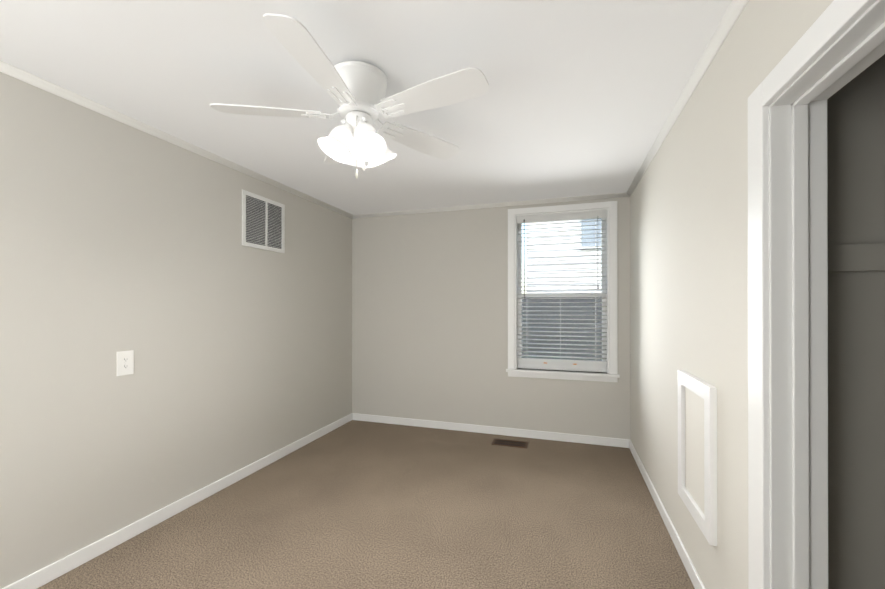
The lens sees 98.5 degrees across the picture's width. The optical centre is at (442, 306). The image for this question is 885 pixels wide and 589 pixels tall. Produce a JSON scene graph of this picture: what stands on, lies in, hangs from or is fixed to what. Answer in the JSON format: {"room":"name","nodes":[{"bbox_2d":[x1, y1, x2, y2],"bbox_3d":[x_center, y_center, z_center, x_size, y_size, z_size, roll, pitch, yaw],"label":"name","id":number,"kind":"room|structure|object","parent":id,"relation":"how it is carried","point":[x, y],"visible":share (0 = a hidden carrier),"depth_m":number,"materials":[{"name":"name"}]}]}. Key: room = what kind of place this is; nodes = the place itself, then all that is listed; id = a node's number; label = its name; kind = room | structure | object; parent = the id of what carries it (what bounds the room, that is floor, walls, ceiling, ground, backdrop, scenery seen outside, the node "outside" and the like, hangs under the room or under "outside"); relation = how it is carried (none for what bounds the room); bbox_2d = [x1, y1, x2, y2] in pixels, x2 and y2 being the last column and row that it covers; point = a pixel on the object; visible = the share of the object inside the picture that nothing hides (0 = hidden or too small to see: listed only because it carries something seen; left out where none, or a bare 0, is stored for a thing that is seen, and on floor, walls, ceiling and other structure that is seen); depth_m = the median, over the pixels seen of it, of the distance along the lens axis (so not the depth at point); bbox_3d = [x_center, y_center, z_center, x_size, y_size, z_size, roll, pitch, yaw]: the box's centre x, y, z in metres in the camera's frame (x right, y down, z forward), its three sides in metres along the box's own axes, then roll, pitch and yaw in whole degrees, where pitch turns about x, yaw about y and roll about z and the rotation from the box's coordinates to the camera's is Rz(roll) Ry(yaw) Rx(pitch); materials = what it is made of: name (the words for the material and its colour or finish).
{"room":"empty bedroom","nodes":[
{"label":"empty bedroom","id":0,"kind":"room"},
{"bbox_2d":[0,72,351,588],"bbox_3d":[-1.901,0.132,2.212,0.140,2.440,5.256,0,0,18],"label":"wall","id":1,"kind":"structure","parent":0,"point":[116,236],"depth_m":2.25,"materials":[{"name":"grey paint"}]},
{"bbox_2d":[117,350,133,375],"bbox_3d":[-1.828,0.327,2.197,0.008,0.138,0.086,0,0,18],"label":"duplex electrical outlet","id":2,"kind":"object","parent":1,"relation":"attached to","point":[125,362],"visible":1,"depth_m":2.19,"materials":[{"name":"white plastic"}]},
{"bbox_2d":[0,60,351,217],"bbox_3d":[-1.817,-1.070,2.188,0.036,0.036,4.976,0,0,18],"label":"crown molding","id":3,"kind":"structure","parent":1,"relation":"attached to","point":[8,69],"depth_m":2.25,"materials":[{"name":"white paint"}]},
{"bbox_2d":[2,413,353,588],"bbox_3d":[-1.825,1.311,2.185,0.017,0.082,4.976,0,0,18],"label":"baseboard","id":4,"kind":"structure","parent":1,"relation":"attached to","point":[51,572],"depth_m":2.33,"materials":[{"name":"white paint"}]},
{"bbox_2d":[242,189,284,252],"bbox_3d":[-1.503,-0.698,3.221,0.012,0.439,0.474,0,0,18],"label":"air vent","id":5,"kind":"object","parent":1,"relation":"in","point":[263,222],"visible":1,"depth_m":3.20,"materials":[{"name":"white metal"}]},
{"bbox_2d":[37,420,694,588],"bbox_3d":[-0.033,1.411,1.616,4.060,0.120,5.256,0,0,18],"label":"floor","id":6,"kind":"structure","parent":0,"point":[354,504],"depth_m":2.35,"materials":[{"name":"carpet"}]},
{"bbox_2d":[491,438,528,447],"bbox_3d":[0.667,1.352,3.762,0.345,0.006,0.170,0,0,18],"label":"air vent register","id":7,"kind":"object","parent":6,"relation":"on","point":[512,443],"visible":1,"depth_m":3.76,"materials":[{"name":"brown metal"}]},
{"bbox_2d":[0,0,731,214],"bbox_3d":[-0.033,-1.149,1.621,4.060,0.120,5.256,0,0,18],"label":"ceiling","id":8,"kind":"structure","parent":0,"point":[579,97],"depth_m":1.80,"materials":[{"name":"white paint"}]},
{"bbox_2d":[210,13,488,178],"bbox_3d":[-0.384,-0.834,1.766,1.231,0.511,1.221,0,0,18],"label":"ceiling fan","id":9,"kind":"object","parent":8,"relation":"hanging from","point":[355,91],"visible":1,"depth_m":1.69,"materials":[{"name":"white metal"}]},
{"bbox_2d":[352,197,629,438],"bbox_3d":[0.446,0.136,4.151,3.160,2.440,0.140,0,0,18],"label":"wall","id":10,"kind":"structure","parent":0,"point":[429,316],"depth_m":4.18,"materials":[{"name":"grey paint"}]},
{"bbox_2d":[354,413,625,447],"bbox_3d":[0.371,1.315,4.092,2.990,0.082,0.013,0,0,18],"label":"baseboard","id":11,"kind":"structure","parent":10,"relation":"attached to","point":[576,438],"depth_m":4.02,"materials":[{"name":"white paint"}]},
{"bbox_2d":[352,192,627,218],"bbox_3d":[0.357,-1.066,4.089,2.910,0.036,0.036,0,0,18],"label":"crown molding","id":12,"kind":"structure","parent":10,"relation":"attached to","point":[613,195],"depth_m":4.02,"materials":[{"name":"white paint"}]},
{"bbox_2d":[506,201,619,381],"bbox_3d":[1.202,-0.141,3.885,1.080,1.748,0.190,0,0,18],"label":"window","id":13,"kind":"structure","parent":10,"relation":"in","point":[608,372],"depth_m":3.86,"materials":[{"name":"white paint"}]},
{"bbox_2d":[517,210,606,363],"bbox_3d":[1.197,-0.187,3.869,0.870,1.500,0.072,0,0,18],"label":"window blind","id":14,"kind":"object","parent":13,"relation":"attached to","point":[564,216],"visible":0.9,"depth_m":3.85,"materials":[{"name":"white plastic"}]},
{"bbox_2d":[630,0,833,588],"bbox_3d":[1.090,0.130,1.189,0.140,2.440,5.116,0,0,18],"label":"wall","id":15,"kind":"structure","parent":0,"point":[689,254],"depth_m":1.70,"materials":[{"name":"white paint"}]},
{"bbox_2d":[626,439,704,588],"bbox_3d":[1.410,1.312,2.457,0.017,0.082,2.448,0,0,18],"label":"baseboard","id":16,"kind":"structure","parent":15,"relation":"attached to","point":[696,581],"depth_m":2.25,"materials":[{"name":"white paint"}]},
{"bbox_2d":[624,0,748,196],"bbox_3d":[1.027,-1.072,1.285,0.036,0.036,4.976,0,0,18],"label":"crown molding","id":17,"kind":"structure","parent":15,"relation":"attached to","point":[734,10],"depth_m":1.77,"materials":[{"name":"white paint"}]},
{"bbox_2d":[678,370,716,545],"bbox_3d":[1.201,0.670,1.814,0.027,0.659,0.472,0,0,18],"label":"panel frame","id":18,"kind":"object","parent":15,"relation":"attached to","point":[697,445],"visible":1,"depth_m":1.76,"materials":[{"name":"white paint"}]},
{"bbox_2d":[748,0,884,588],"bbox_3d":[0.940,0.323,0.746,0.160,2.051,1.073,0,0,18],"label":"door frame","id":19,"kind":"structure","parent":15,"relation":"attached to","point":[838,46],"depth_m":1.15,"materials":[{"name":"white paint"}]},
{"bbox_2d":[827,54,884,588],"bbox_3d":[1.324,0.128,0.440,0.761,2.440,1.650,0,0,18],"label":"wall","id":20,"kind":"structure","parent":0,"point":[856,317],"depth_m":1.21,"materials":[{"name":"grey paint"}]},
{"bbox_2d":[828,243,884,271],"bbox_3d":[1.291,-0.164,0.451,0.630,0.105,1.450,0,0,18],"label":"closet shelf","id":21,"kind":"object","parent":20,"relation":"attached to","point":[855,257],"depth_m":1.19,"materials":[{"name":"grey paint"}]},
{"label":"outside","id":22,"kind":"structure","parent":0,"visible":0},
{"bbox_3d":[9.005,1.599,19.804,50.000,0.180,34.884,0,0,18],"label":"ground","id":23,"kind":"structure","parent":22,"visible":0},
{"bbox_2d":[522,218,601,360],"bbox_3d":[5.364,-2.138,7.022,7.200,7.000,4.900,0,0,18],"label":"window glass","id":24,"kind":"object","parent":23,"relation":"on","point":[554,262],"depth_m":6.30,"materials":[{"name":"white"}]}
]}

